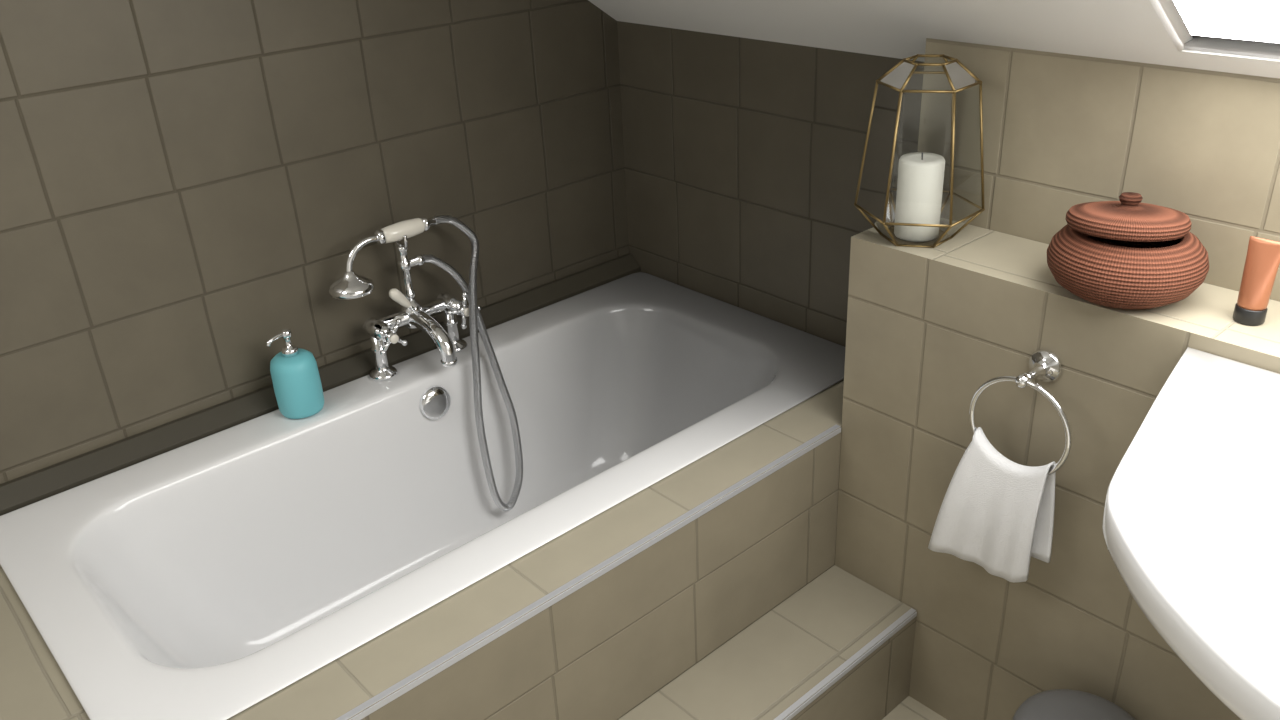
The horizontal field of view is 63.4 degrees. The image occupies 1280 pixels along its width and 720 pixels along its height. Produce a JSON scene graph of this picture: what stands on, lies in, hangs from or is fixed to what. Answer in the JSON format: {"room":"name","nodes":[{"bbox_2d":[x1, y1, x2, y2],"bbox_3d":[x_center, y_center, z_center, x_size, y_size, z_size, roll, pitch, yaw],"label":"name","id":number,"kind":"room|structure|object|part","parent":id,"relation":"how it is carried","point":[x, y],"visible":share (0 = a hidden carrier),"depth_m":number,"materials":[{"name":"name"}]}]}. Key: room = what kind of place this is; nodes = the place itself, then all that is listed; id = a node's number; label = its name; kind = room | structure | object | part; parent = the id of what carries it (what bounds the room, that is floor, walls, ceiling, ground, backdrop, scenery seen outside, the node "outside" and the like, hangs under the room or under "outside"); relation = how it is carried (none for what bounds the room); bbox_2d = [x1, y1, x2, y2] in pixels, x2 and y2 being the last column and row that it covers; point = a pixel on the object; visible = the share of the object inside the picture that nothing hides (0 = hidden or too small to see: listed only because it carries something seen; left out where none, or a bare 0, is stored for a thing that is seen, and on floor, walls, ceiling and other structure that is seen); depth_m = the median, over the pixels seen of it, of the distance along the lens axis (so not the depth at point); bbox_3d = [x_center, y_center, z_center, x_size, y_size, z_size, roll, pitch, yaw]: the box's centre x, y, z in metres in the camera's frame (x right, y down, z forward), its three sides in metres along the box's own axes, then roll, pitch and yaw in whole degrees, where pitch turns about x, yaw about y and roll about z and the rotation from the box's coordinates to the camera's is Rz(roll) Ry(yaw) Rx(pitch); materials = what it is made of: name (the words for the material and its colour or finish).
{"room":"bathroom","nodes":[
{"label":"bathroom","id":0,"kind":"room"},
{"bbox_2d":[0,0,628,483],"bbox_3d":[-1.200,-0.363,1.590,3.200,2.450,0.100,-24,34,-36],"label":"wall","id":1,"kind":"structure","parent":0,"point":[186,185],"depth_m":1.99,"materials":[{"name":"tile"}]},
{"bbox_2d":[882,696,946,719],"bbox_3d":[-0.203,1.186,1.215,3.200,0.060,2.900,-24,34,-36],"label":"floor","id":2,"kind":"structure","parent":0,"point":[909,708],"depth_m":2.04,"materials":[{"name":"beige tile"}]},
{"bbox_2d":[0,253,916,719],"bbox_3d":[-0.400,0.494,1.881,2.049,0.587,1.109,-24,34,-36],"label":"surround","id":3,"kind":"object","parent":2,"relation":"on","point":[714,590],"visible":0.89,"depth_m":1.80,"materials":[{"name":"beige tile"}]},
{"bbox_2d":[0,272,845,719],"bbox_3d":[-0.311,0.340,2.095,1.553,0.451,0.752,-24,34,-36],"label":"bathtub","id":4,"kind":"object","parent":3,"relation":"in","point":[205,578],"visible":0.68,"depth_m":2.06,"materials":[{"name":"white ceramic"}]},
{"bbox_2d":[266,329,323,418],"bbox_3d":[-0.689,0.021,2.061,0.093,0.180,0.091,-24,34,-36],"label":"soap dispenser","id":5,"kind":"object","parent":4,"relation":"on","point":[295,376],"visible":1,"depth_m":2.04,"materials":[{"name":"teal plastic"}]},
{"bbox_2d":[329,215,522,510],"bbox_3d":[-0.433,0.033,2.233,0.343,0.657,0.243,-24,34,-36],"label":"mixer tap","id":6,"kind":"object","parent":4,"relation":"on","point":[413,314],"depth_m":2.21,"materials":[{"name":"silver metal"}]},
{"bbox_2d":[1012,689,1135,719],"bbox_3d":[0.685,0.709,1.666,0.239,0.302,0.208,-24,34,-36],"label":"pedal bin","id":7,"kind":"object","parent":2,"relation":"on","point":[1056,704],"visible":1,"depth_m":1.65,"materials":[{"name":"grey plastic"}]},
{"bbox_2d":[588,0,1279,78],"bbox_3d":[-0.279,-0.475,0.379,3.220,1.477,2.900,-24,34,-36],"label":"ceiling","id":8,"kind":"structure","parent":0,"point":[1125,30],"depth_m":1.67,"materials":[{"name":"white paint"}]},
{"bbox_2d":[1149,0,1279,59],"bbox_3d":[0.719,-0.417,0.699,0.947,0.654,0.987,-24,34,-36],"label":"window","id":9,"kind":"structure","parent":8,"relation":"attached to","point":[1251,28],"depth_m":1.35,"materials":[{"name":"white"}]},
{"bbox_2d":[617,21,1279,346],"bbox_3d":[0.876,0.000,1.748,0.190,1.475,2.700,-24,34,-36],"label":"wall","id":10,"kind":"structure","parent":0,"point":[743,156],"depth_m":2.03,"materials":[{"name":"tile"}]},
{"bbox_2d":[835,217,1279,719],"bbox_3d":[1.056,0.446,1.455,0.182,0.929,1.790,-24,34,-36],"label":"wall","id":11,"kind":"structure","parent":0,"point":[927,327],"depth_m":1.72,"materials":[{"name":"tile"}]},
{"bbox_2d":[854,54,984,247],"bbox_3d":[0.468,-0.345,1.715,0.216,0.302,0.192,-24,34,-36],"label":"candle lantern","id":12,"kind":"object","parent":11,"relation":"on","point":[914,221],"visible":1,"depth_m":1.70,"materials":[{"name":"gold metal"}]},
{"bbox_2d":[894,152,944,241],"bbox_3d":[0.472,-0.280,1.748,0.075,0.144,0.075,-24,34,-36],"label":"candle","id":13,"kind":"object","parent":12,"relation":"on","point":[920,180],"depth_m":1.72,"materials":[{"name":"white wax"}]},
{"bbox_2d":[969,349,1071,475],"bbox_3d":[0.601,0.084,1.598,0.080,0.190,0.169,-24,34,-36],"label":"towel ring","id":14,"kind":"object","parent":11,"relation":"attached to","point":[1044,365],"visible":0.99,"depth_m":1.57,"materials":[{"name":"silver metal"}]},
{"bbox_2d":[928,427,1055,582],"bbox_3d":[0.567,0.235,1.667,0.049,0.253,0.196,-24,34,-36],"label":"hand towel","id":15,"kind":"object","parent":14,"relation":"hanging from","point":[996,513],"visible":1,"depth_m":1.65,"materials":[{"name":"white fabric"}]},
{"bbox_2d":[1047,192,1208,308],"bbox_3d":[0.707,-0.168,1.500,0.217,0.153,0.217,-24,34,-36],"label":"woven basket","id":16,"kind":"object","parent":11,"relation":"on","point":[1126,253],"visible":1,"depth_m":1.44,"materials":[{"name":"wicker"}]},
{"bbox_3d":[0.697,-0.212,1.478,0.164,0.054,0.164,-19,28,-38],"label":"basket lid","id":17,"kind":"part","parent":16,"relation":"part of","materials":[{"name":"wicker"}]},
{"bbox_2d":[1102,347,1279,719],"bbox_3d":[0.787,0.558,1.172,0.617,1.008,0.740,-24,34,-36],"label":"basin","id":18,"kind":"object","parent":11,"relation":"attached to","point":[1191,519],"visible":1,"depth_m":1.07,"materials":[{"name":"white ceramic"}]},
{"bbox_2d":[1233,236,1279,325],"bbox_3d":[0.839,-0.108,1.407,0.039,0.118,0.039,-4,27,-3],"label":"tube","id":19,"kind":"object","parent":11,"relation":"on","point":[1262,262],"visible":1,"depth_m":1.40,"materials":[{"name":"orange plastic"}]}
]}

